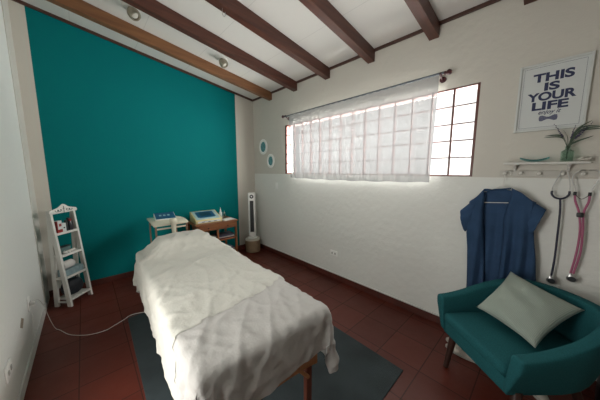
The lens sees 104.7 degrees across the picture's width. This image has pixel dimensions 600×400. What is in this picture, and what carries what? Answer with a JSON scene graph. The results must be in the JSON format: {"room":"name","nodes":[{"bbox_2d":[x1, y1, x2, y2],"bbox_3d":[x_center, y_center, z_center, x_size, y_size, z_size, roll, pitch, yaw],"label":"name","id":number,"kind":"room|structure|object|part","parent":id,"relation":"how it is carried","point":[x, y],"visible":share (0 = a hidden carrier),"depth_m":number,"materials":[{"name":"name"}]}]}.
{"room":"examination room","nodes":[
{"label":"examination room","id":0,"kind":"room"},
{"bbox_2d":[0,0,44,399],"bbox_3d":[-1.268,-0.215,0.600,0.160,3.275,5.239,-7,10,-43],"label":"wall","id":1,"kind":"structure","parent":0,"point":[20,275],"depth_m":1.80,"materials":[{"name":"paint"}]},
{"bbox_2d":[4,357,12,384],"bbox_3d":[-1.710,1.002,1.359,0.012,0.090,0.125,-7,10,-43],"label":"wall outlet","id":2,"kind":"object","parent":1,"relation":"attached to","point":[8,370],"visible":1,"depth_m":1.34,"materials":[{"name":"white plastic"}]},
{"bbox_2d":[1,0,49,305],"bbox_3d":[-2.880,-0.443,2.440,0.007,3.265,0.329,-7,10,-43],"label":"trim","id":3,"kind":"structure","parent":1,"relation":"attached to","point":[4,3],"depth_m":2.40,"materials":[{"name":"grey paint"}]},
{"bbox_2d":[26,295,30,311],"bbox_3d":[-2.235,0.854,1.909,0.012,0.115,0.075,-7,10,-43],"label":"wall outlet","id":4,"kind":"object","parent":1,"relation":"attached to","point":[28,297],"visible":0.88,"depth_m":1.89,"materials":[{"name":"white plastic"}]},
{"bbox_2d":[17,303,46,399],"bbox_3d":[-2.083,1.247,1.791,0.010,0.075,2.009,-7,10,-43],"label":"baseboard","id":5,"kind":"structure","parent":1,"relation":"attached to","point":[21,395],"depth_m":1.79,"materials":[{"name":"grey paint"}]},
{"bbox_2d":[7,0,254,290],"bbox_3d":[-1.996,-0.605,3.585,3.197,3.300,0.160,-7,10,-43],"label":"wall","id":6,"kind":"structure","parent":0,"point":[120,136],"depth_m":3.09,"materials":[{"name":"teal paint"}]},
{"bbox_2d":[12,0,251,100],"bbox_3d":[-1.941,-1.968,3.339,2.855,0.482,0.022,-7,10,-43],"label":"trim","id":7,"kind":"structure","parent":6,"relation":"attached to","point":[17,1],"depth_m":2.95,"materials":[{"name":"brown wood"}]},
{"bbox_2d":[49,244,245,296],"bbox_3d":[-1.939,1.001,3.724,2.877,0.080,0.012,-7,10,-43],"label":"baseboard","id":8,"kind":"structure","parent":6,"relation":"attached to","point":[131,273],"depth_m":3.13,"materials":[{"name":"red tile"}]},
{"bbox_2d":[21,0,488,99],"bbox_3d":[-0.155,-1.792,1.444,3.197,0.607,5.559,-7,10,-43],"label":"ceiling","id":9,"kind":"structure","parent":0,"point":[379,22],"depth_m":2.43,"materials":[{"name":"white paint"}]},
{"bbox_2d":[121,1,140,20],"bbox_3d":[-1.701,-1.884,2.333,0.155,0.131,0.155,-5,9,-36],"label":"ceiling spotlight","id":10,"kind":"object","parent":9,"relation":"attached to","point":[133,13],"visible":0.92,"depth_m":2.30,"materials":[{"name":"white paint"}]},
{"bbox_2d":[46,0,271,100],"bbox_3d":[-1.554,-1.869,2.948,2.875,0.579,0.082,-7,10,-43],"label":"ceiling beam","id":11,"kind":"structure","parent":9,"relation":"attached to","point":[82,8],"depth_m":2.74,"materials":[{"name":"brown wood"}]},
{"bbox_2d":[121,0,296,91],"bbox_3d":[-1.121,-1.810,2.488,2.875,0.579,0.082,-7,10,-43],"label":"ceiling beam","id":12,"kind":"structure","parent":9,"relation":"attached to","point":[157,10],"depth_m":2.55,"materials":[{"name":"brown wood"}]},
{"bbox_2d":[215,55,227,67],"bbox_3d":[-1.040,-1.821,3.068,0.155,0.131,0.155,-5,9,-36],"label":"ceiling spotlight","id":13,"kind":"object","parent":9,"relation":"attached to","point":[223,63],"visible":1,"depth_m":3.02,"materials":[{"name":"white paint"}]},
{"bbox_2d":[205,0,329,79],"bbox_3d":[-0.690,-1.752,2.027,2.875,0.579,0.082,-7,10,-43],"label":"ceiling beam","id":14,"kind":"structure","parent":9,"relation":"attached to","point":[234,9],"depth_m":2.35,"materials":[{"name":"brown wood"}]},
{"bbox_2d":[299,0,374,63],"bbox_3d":[-0.258,-1.694,1.567,2.875,0.579,0.082,-7,10,-43],"label":"ceiling beam","id":15,"kind":"structure","parent":9,"relation":"attached to","point":[323,10],"depth_m":2.14,"materials":[{"name":"brown wood"}]},
{"bbox_2d":[404,0,439,40],"bbox_3d":[0.174,-1.635,1.107,2.875,0.579,0.082,-7,10,-43],"label":"ceiling beam","id":16,"kind":"structure","parent":9,"relation":"attached to","point":[423,12],"depth_m":1.91,"materials":[{"name":"brown wood"}]},
{"bbox_2d":[524,0,536,4],"bbox_3d":[0.607,-1.577,0.646,2.875,0.579,0.082,-7,10,-43],"label":"ceiling beam","id":17,"kind":"structure","parent":9,"relation":"attached to","point":[526,2],"depth_m":1.65,"materials":[{"name":"brown wood"}]},
{"bbox_2d":[24,247,594,399],"bbox_3d":[-0.158,1.331,1.838,3.197,0.100,5.559,-7,10,-43],"label":"floor","id":18,"kind":"structure","parent":0,"point":[103,365],"depth_m":2.02,"materials":[{"name":"red tile"}]},
{"bbox_2d":[45,204,92,306],"bbox_3d":[-2.628,0.606,2.629,0.185,1.136,0.310,0,7,-1],"label":"ladder shelf","id":19,"kind":"object","parent":18,"relation":"on","point":[54,247],"visible":0.92,"depth_m":2.55,"materials":[{"name":"white paint"}]},
{"bbox_3d":[-2.675,0.662,2.508,0.087,1.055,0.022,0,7,-1],"label":"leg","id":20,"kind":"part","parent":19,"relation":"part of","materials":[{"name":"white paint"}]},
{"bbox_2d":[54,221,62,232],"bbox_3d":[-2.646,0.294,2.524,0.047,0.130,0.062,-1,7,-7],"label":"box","id":21,"kind":"object","parent":19,"relation":"on","point":[58,224],"visible":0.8,"depth_m":2.51,"materials":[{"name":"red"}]},
{"bbox_3d":[-2.604,0.652,2.508,0.142,1.075,0.022,0,7,-1],"label":"leg","id":22,"kind":"part","parent":19,"relation":"part of","materials":[{"name":"white paint"}]},
{"bbox_2d":[62,223,66,231],"bbox_3d":[-2.644,0.304,2.579,0.037,0.096,0.042,0,7,2],"label":"box","id":23,"kind":"object","parent":19,"relation":"on","point":[63,224],"visible":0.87,"depth_m":2.58,"materials":[{"name":"white cardboard"}]},
{"bbox_2d":[60,244,70,253],"bbox_3d":[-2.663,0.558,2.595,0.058,0.078,0.146,0,7,-1],"label":"clear container","id":24,"kind":"object","parent":19,"relation":"on","point":[67,246],"visible":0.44,"depth_m":2.60,"materials":[{"name":"grey"}]},
{"bbox_2d":[57,263,83,276],"bbox_3d":[-2.633,0.802,2.651,0.105,0.070,0.220,0,7,-1],"label":"tissue box","id":25,"kind":"object","parent":19,"relation":"on","point":[77,267],"visible":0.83,"depth_m":2.64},
{"bbox_2d":[63,259,75,268],"bbox_3d":[-2.635,0.726,2.617,0.087,0.088,0.120,0,7,-1],"label":"paper roll","id":26,"kind":"object","parent":25,"relation":"on","point":[68,263],"visible":0.64,"depth_m":2.61,"materials":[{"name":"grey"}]},
{"bbox_2d":[68,218,72,229],"bbox_3d":[-2.634,0.278,2.653,0.040,0.130,0.039,-7,10,-43],"label":"bottle","id":27,"kind":"object","parent":19,"relation":"on","point":[70,223],"visible":0.98,"depth_m":2.64,"materials":[{"name":"black plastic"}]},
{"bbox_2d":[61,275,82,294],"bbox_3d":[-2.636,0.980,2.677,0.116,0.208,0.209,0,7,-1],"label":"bag","id":28,"kind":"object","parent":19,"relation":"on","point":[75,283],"visible":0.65,"depth_m":2.66,"materials":[{"name":"black fabric"}]},
{"bbox_3d":[-2.679,0.630,2.759,0.087,1.055,0.022,0,7,-1],"label":"leg","id":29,"kind":"part","parent":19,"relation":"part of","materials":[{"name":"white paint"}]},
{"bbox_3d":[-2.608,0.621,2.759,0.142,1.075,0.022,0,7,-1],"label":"leg","id":30,"kind":"part","parent":19,"relation":"part of","materials":[{"name":"white paint"}]},
{"bbox_2d":[30,299,143,335],"bbox_3d":[-1.904,1.020,2.191,0.819,0.426,0.268,-3,8,-21],"label":"power cable","id":31,"kind":"object","parent":18,"relation":"on","point":[32,302],"visible":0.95,"depth_m":2.12,"materials":[{"name":"grey plastic"}]},
{"bbox_2d":[147,216,187,242],"bbox_3d":[-1.810,0.675,3.219,0.421,0.852,0.420,-7,10,-43],"label":"trolley","id":32,"kind":"object","parent":18,"relation":"on","point":[152,222],"visible":0.31,"depth_m":3.09,"materials":[{"name":"beige wood"}]},
{"bbox_3d":[-2.062,0.690,3.221,0.019,0.763,0.020,-7,10,-43],"label":"leg","id":33,"kind":"part","parent":32,"relation":"part of","materials":[{"name":"brown"}]},
{"bbox_2d":[153,212,175,220],"bbox_3d":[-1.881,0.223,3.220,0.250,0.076,0.200,-6,9,-39],"label":"medical device","id":34,"kind":"object","parent":32,"relation":"on","point":[166,215],"visible":0.96,"depth_m":3.20,"materials":[{"name":"white paint"}]},
{"bbox_2d":[147,216,187,226],"bbox_3d":[-1.809,0.280,3.169,0.420,0.055,0.420,-7,10,-43],"label":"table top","id":35,"kind":"object","parent":32,"relation":"on","point":[180,220],"depth_m":3.08,"materials":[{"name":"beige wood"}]},
{"bbox_3d":[-1.683,0.362,3.039,0.343,0.020,0.010,-7,10,-43],"label":"rail","id":36,"kind":"part","parent":32,"relation":"part of","materials":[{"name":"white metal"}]},
{"bbox_2d":[169,218,176,232],"bbox_3d":[-1.692,0.496,3.076,0.092,0.547,0.249,-7,10,-43],"label":"probe","id":37,"kind":"object","parent":32,"relation":"attached to","point":[173,221],"visible":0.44,"depth_m":2.97,"materials":[{"name":"beige plastic"}]},
{"bbox_3d":[-1.638,0.389,3.005,0.060,0.165,0.060,-7,10,-43],"label":"handle","id":38,"kind":"part","parent":37,"relation":"part of","materials":[{"name":"white plastic"}]},
{"bbox_2d":[187,216,237,251],"bbox_3d":[-1.423,0.678,3.807,0.674,0.700,0.458,-7,10,-43],"label":"wooden desk","id":39,"kind":"object","parent":18,"relation":"on","point":[206,227],"visible":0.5,"depth_m":3.68,"materials":[{"name":"brown wood"}]},
{"bbox_3d":[-1.499,0.418,3.627,0.278,0.091,0.306,-7,10,-43],"label":"drawer","id":40,"kind":"part","parent":39,"relation":"part of","materials":[{"name":"brown wood"}]},
{"bbox_2d":[190,210,221,224],"bbox_3d":[-1.497,0.266,3.684,0.400,0.148,0.328,-6,9,-40],"label":"console","id":41,"kind":"object","parent":39,"relation":"on","point":[207,216],"visible":1,"depth_m":3.63,"materials":[{"name":"beige plastic"}]},
{"bbox_3d":[-1.499,0.236,3.683,0.356,0.085,0.278,-6,9,-40],"label":"control panel","id":42,"kind":"part","parent":41,"relation":"part of","materials":[{"name":"teal plastic"}]},
{"bbox_3d":[-1.296,0.707,3.673,0.030,0.678,0.030,-7,10,-43],"label":"leg","id":43,"kind":"part","parent":39,"relation":"part of","materials":[{"name":"brown wood"}]},
{"bbox_2d":[210,234,235,240],"bbox_3d":[-1.430,0.630,3.808,0.648,0.016,0.414,-7,10,-43],"label":"shelf","id":44,"kind":"object","parent":39,"relation":"attached to","point":[212,234],"depth_m":3.82,"materials":[{"name":"brown wood"}]},
{"bbox_3d":[-1.272,0.392,3.837,0.278,0.091,0.306,-7,10,-43],"label":"drawer","id":45,"kind":"part","parent":39,"relation":"part of","materials":[{"name":"brown wood"}]},
{"bbox_3d":[-1.069,0.680,3.882,0.030,0.678,0.030,-7,10,-43],"label":"leg","id":46,"kind":"part","parent":39,"relation":"part of","materials":[{"name":"brown wood"}]},
{"bbox_3d":[-1.260,0.606,3.852,0.200,0.018,0.260,6,10,41],"label":"folder","id":47,"kind":"object","parent":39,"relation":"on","visible":0},
{"bbox_3d":[-1.260,0.587,3.850,0.260,0.020,0.200,-6,9,-40],"label":"folder","id":48,"kind":"object","parent":47,"relation":"on","visible":0},
{"bbox_3d":[-1.260,0.569,3.848,0.260,0.015,0.200,-7,10,-44],"label":"folder","id":49,"kind":"object","parent":48,"relation":"on","visible":0},
{"bbox_2d":[214,231,233,235],"bbox_3d":[-1.260,0.556,3.846,0.260,0.010,0.200,-7,10,-42],"label":"folder","id":50,"kind":"object","parent":49,"relation":"on","point":[224,232],"visible":1,"depth_m":3.82,"materials":[{"name":"grey"}]},
{"bbox_2d":[245,237,259,252],"bbox_3d":[-0.887,0.830,4.355,0.284,0.258,0.284,-7,10,-43],"label":"wicker basket","id":51,"kind":"object","parent":18,"relation":"on","point":[252,245],"visible":0.87,"depth_m":4.24,"materials":[{"name":"beige wicker"}]},
{"bbox_3d":[-0.887,0.721,4.341,0.276,0.037,0.276,-7,10,-43],"label":"lid","id":52,"kind":"part","parent":51,"relation":"part of","materials":[{"name":"beige"}]},
{"bbox_2d":[248,192,257,238],"bbox_3d":[-0.887,0.283,4.286,0.184,0.845,0.184,-1,7,-7],"label":"tower fan","id":53,"kind":"object","parent":51,"relation":"on","point":[251,195],"visible":1,"depth_m":4.24,"materials":[{"name":"white plastic"}]},
{"bbox_2d":[250,202,253,231],"bbox_3d":[-0.880,0.301,4.237,0.068,0.580,0.004,-1,7,-7],"label":"grille","id":54,"kind":"object","parent":53,"relation":"attached to","point":[251,203],"depth_m":4.24,"materials":[{"name":"black plastic"}]},
{"bbox_2d":[128,313,402,399],"bbox_3d":[-0.486,1.250,2.043,1.540,0.008,2.200,-7,10,-43],"label":"floor mat","id":55,"kind":"object","parent":18,"relation":"on","point":[362,373],"visible":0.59,"depth_m":1.70,"materials":[{"name":"grey rubber"}]},
{"bbox_2d":[278,354,316,399],"bbox_3d":[-0.731,0.922,1.902,0.760,0.677,1.900,-6,9,-40],"label":"massage table","id":56,"kind":"object","parent":55,"relation":"on","point":[307,367],"visible":0.1,"depth_m":1.39,"materials":[{"name":"brown wood"}]},
{"bbox_2d":[133,229,284,399],"bbox_3d":[-0.812,0.709,1.982,0.904,0.612,1.784,-6,9,-40],"label":"sheet","id":57,"kind":"object","parent":56,"relation":"on","point":[182,279],"visible":0.94,"depth_m":1.71,"materials":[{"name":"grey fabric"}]},
{"bbox_2d":[137,277,338,399],"bbox_3d":[-0.733,0.737,1.881,0.910,0.636,2.038,-6,9,-40],"label":"sheet","id":58,"kind":"object","parent":56,"relation":"on","point":[243,351],"visible":0.63,"depth_m":1.14,"materials":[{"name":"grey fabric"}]},
{"bbox_3d":[0.048,1.020,1.404,0.044,0.609,0.030,-6,9,-40],"label":"leg","id":59,"kind":"part","parent":56,"relation":"part of","materials":[{"name":"brown wood"}]},
{"bbox_2d":[445,343,474,362],"bbox_3d":[1.334,1.242,1.899,0.088,0.061,0.249,-6,9,-39],"label":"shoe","id":60,"kind":"object","parent":18,"relation":"on","point":[458,351],"visible":0.38,"depth_m":1.88,"materials":[{"name":"grey"}]},
{"bbox_2d":[437,278,599,399],"bbox_3d":[1.438,0.967,1.518,0.702,0.721,0.691,0,7,-3],"label":"armchair","id":61,"kind":"object","parent":18,"relation":"on","point":[566,360],"visible":0.77,"depth_m":1.37,"materials":[{"name":"teal fabric"}]},
{"bbox_3d":[1.148,1.139,1.761,0.079,0.305,0.052,7,10,42],"label":"leg","id":62,"kind":"part","parent":61,"relation":"part of","materials":[{"name":"brown wood"}]},
{"bbox_3d":[1.411,0.988,1.519,0.601,0.088,0.536,0,7,-3],"label":"seat","id":63,"kind":"part","parent":61,"relation":"part of","materials":[{"name":"teal fabric"}]},
{"bbox_2d":[444,312,571,375],"bbox_3d":[1.394,0.902,1.508,0.615,0.082,0.516,0,7,-3],"label":"seat cushion","id":64,"kind":"object","parent":61,"relation":"on","point":[492,340],"depth_m":1.46,"materials":[{"name":"teal fabric"}]},
{"bbox_3d":[1.167,1.201,1.262,0.053,0.312,0.128,6,9,38],"label":"leg","id":65,"kind":"part","parent":61,"relation":"part of","materials":[{"name":"brown wood"}]},
{"bbox_2d":[477,271,583,347],"bbox_3d":[1.477,0.691,1.533,0.378,0.258,0.386,-2,7,-14],"label":"cushion","id":66,"kind":"object","parent":61,"relation":"on","point":[532,312],"visible":1,"depth_m":1.46,"materials":[{"name":"grey fabric"}]},
{"bbox_3d":[1.630,1.190,1.353,0.156,0.316,0.052,2,7,13],"label":"leg","id":67,"kind":"part","parent":61,"relation":"part of","materials":[{"name":"brown wood"}]},
{"bbox_2d":[533,395,548,399],"bbox_3d":[1.621,1.280,1.601,0.088,0.061,0.249,2,8,17],"label":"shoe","id":68,"kind":"object","parent":18,"relation":"on","point":[538,397],"visible":0.13,"depth_m":1.51,"materials":[{"name":"grey"}]},
{"bbox_2d":[594,375,599,399],"bbox_3d":[2.000,1.192,1.401,0.140,0.285,0.240,-7,10,-43],"label":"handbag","id":69,"kind":"object","parent":18,"relation":"on","point":[597,389],"visible":0.8,"depth_m":1.48,"materials":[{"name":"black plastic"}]},
{"bbox_2d":[253,0,599,314],"bbox_3d":[0.955,-0.246,2.682,0.160,2.819,5.239,-7,10,-43],"label":"wall","id":70,"kind":"structure","parent":0,"point":[406,241],"depth_m":2.13,"materials":[{"name":"paint"}]},
{"bbox_2d":[259,139,266,154],"bbox_3d":[-0.675,-0.968,4.221,0.020,0.276,0.250,-7,10,-43],"label":"picture","id":71,"kind":"object","parent":70,"relation":"attached to","point":[263,144],"visible":1,"depth_m":4.22,"materials":[{"name":"white plastic"}]},
{"bbox_2d":[261,142,264,151],"bbox_3d":[-0.670,-0.969,4.226,0.004,0.185,0.168,-7,10,-43],"label":"print","id":72,"kind":"object","parent":71,"relation":"attached to","point":[262,143],"depth_m":4.23},
{"bbox_2d":[267,154,273,167],"bbox_3d":[-0.522,-0.690,4.090,0.020,0.244,0.210,-7,10,-43],"label":"picture","id":73,"kind":"object","parent":70,"relation":"attached to","point":[270,159],"visible":1,"depth_m":4.09,"materials":[{"name":"white plastic"}]},
{"bbox_2d":[268,156,272,165],"bbox_3d":[-0.517,-0.691,4.095,0.004,0.164,0.141,-7,10,-43],"label":"print","id":74,"kind":"object","parent":73,"relation":"attached to","point":[270,158],"depth_m":4.10},
{"bbox_2d":[330,250,336,256],"bbox_3d":[0.467,0.736,3.205,0.012,0.075,0.115,-7,10,-43],"label":"wall outlet","id":75,"kind":"object","parent":70,"relation":"attached to","point":[332,252],"visible":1,"depth_m":3.20,"materials":[{"name":"white plastic"}]},
{"bbox_2d":[282,69,451,119],"bbox_3d":[0.526,-1.193,2.835,0.098,0.080,2.320,-7,10,-43],"label":"curtain rod","id":76,"kind":"object","parent":70,"relation":"attached to","point":[449,71],"visible":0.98,"depth_m":2.29,"materials":[{"name":"grey metal"}]},
{"bbox_2d":[289,75,438,181],"bbox_3d":[0.530,-0.721,2.847,0.018,0.964,2.055,-7,10,-43],"label":"window curtain","id":77,"kind":"object","parent":76,"relation":"hanging from","point":[383,135],"visible":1,"depth_m":2.57,"materials":[{"name":"white fabric"}]},
{"bbox_2d":[252,0,500,101],"bbox_3d":[0.889,-1.625,2.446,0.022,0.028,5.239,-7,10,-43],"label":"trim","id":78,"kind":"structure","parent":70,"relation":"attached to","point":[490,2],"depth_m":2.27,"materials":[{"name":"brown wood"}]},
{"bbox_2d":[285,82,480,176],"bbox_3d":[0.658,-0.706,2.899,0.103,0.773,2.534,-7,10,-43],"label":"window","id":79,"kind":"structure","parent":70,"relation":"in","point":[475,85],"depth_m":2.07,"materials":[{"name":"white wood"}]},
{"bbox_2d":[260,243,596,390],"bbox_3d":[0.895,1.120,2.791,0.012,0.080,5.227,-7,10,-43],"label":"baseboard","id":80,"kind":"structure","parent":70,"relation":"attached to","point":[415,310],"depth_m":2.84,"materials":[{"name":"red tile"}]},
{"bbox_2d":[503,161,590,170],"bbox_3d":[1.731,-0.237,1.650,0.099,0.064,0.420,-7,10,-43],"label":"wall shelf","id":81,"kind":"object","parent":70,"relation":"attached to","point":[573,162],"visible":0.95,"depth_m":1.59,"materials":[{"name":"white paint"}]},
{"bbox_2d":[575,157,591,160],"bbox_3d":[1.854,-0.269,1.513,0.020,0.030,0.073,-7,10,-43],"label":"shell ornament","id":82,"kind":"object","parent":81,"relation":"on","point":[580,158],"visible":0.96,"depth_m":1.51,"materials":[{"name":"white"}]},
{"bbox_3d":[1.800,-0.310,1.559,0.061,0.101,0.061,-7,10,-43],"label":"glass vase","id":83,"kind":"object","parent":81,"relation":"on","visible":0},
{"bbox_2d":[545,120,599,158],"bbox_3d":[1.805,-0.392,1.527,0.035,0.242,0.273,-6,9,-40],"label":"plant","id":84,"kind":"object","parent":83,"relation":"in","point":[573,137],"visible":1,"depth_m":1.53,"materials":[{"name":"green plant"}]},
{"bbox_2d":[499,171,599,177],"bbox_3d":[1.893,-0.170,1.518,0.051,0.044,0.895,-7,10,-43],"label":"peg rail","id":85,"kind":"object","parent":70,"relation":"attached to","point":[594,174],"visible":1,"depth_m":1.65,"materials":[{"name":"white wood"}]},
{"bbox_2d":[470,171,511,202],"bbox_3d":[1.585,-0.097,1.840,0.018,0.269,0.366,-7,10,-43],"label":"clothes hanger","id":86,"kind":"object","parent":85,"relation":"hanging from","point":[506,171],"visible":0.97,"depth_m":1.84,"materials":[{"name":"white paint"}]},
{"bbox_3d":[1.582,-0.040,1.844,0.009,0.155,0.366,-7,10,-43],"label":"frame","id":87,"kind":"part","parent":86,"relation":"part of","materials":[{"name":"white paint"}]},
{"bbox_2d":[460,188,545,286],"bbox_3d":[1.585,0.352,1.865,0.105,0.903,0.523,-7,10,-43],"label":"tunic","id":88,"kind":"object","parent":86,"relation":"hanging from","point":[500,236],"visible":0.88,"depth_m":1.86,"materials":[{"name":"fabric"}]},
{"bbox_3d":[1.490,0.348,1.954,0.059,0.888,0.161,-7,10,-43],"label":"panel","id":89,"kind":"part","parent":88,"relation":"part of","materials":[{"name":"blue fabric"}]},
{"bbox_3d":[1.625,0.360,1.866,0.048,0.888,0.470,-7,10,-43],"label":"panel","id":90,"kind":"part","parent":88,"relation":"part of","materials":[{"name":"blue fabric"}]},
{"bbox_3d":[1.671,0.368,1.745,0.238,0.902,0.069,6,9,40],"label":"panel","id":91,"kind":"part","parent":88,"relation":"part of","materials":[{"name":"blue fabric"}]},
{"bbox_2d":[546,170,570,283],"bbox_3d":[1.799,0.199,1.629,0.037,0.813,0.094,-7,10,-43],"label":"stethoscope","id":92,"kind":"object","parent":85,"relation":"hanging from","point":[550,279],"visible":1,"depth_m":1.62,"materials":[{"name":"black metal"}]},
{"bbox_2d":[566,169,599,281],"bbox_3d":[1.869,0.184,1.552,0.037,0.770,0.120,-7,10,-43],"label":"stethoscope","id":93,"kind":"object","parent":85,"relation":"hanging from","point":[571,278],"visible":1,"depth_m":1.55,"materials":[{"name":"pink rubber"}]},
{"bbox_2d":[513,50,595,132],"bbox_3d":[1.754,-0.728,1.618,0.025,0.467,0.345,-7,10,-43],"label":"framed poster","id":94,"kind":"object","parent":70,"relation":"attached to","point":[557,91],"visible":0.99,"depth_m":1.60,"materials":[{"name":"grey paper"}]}
]}

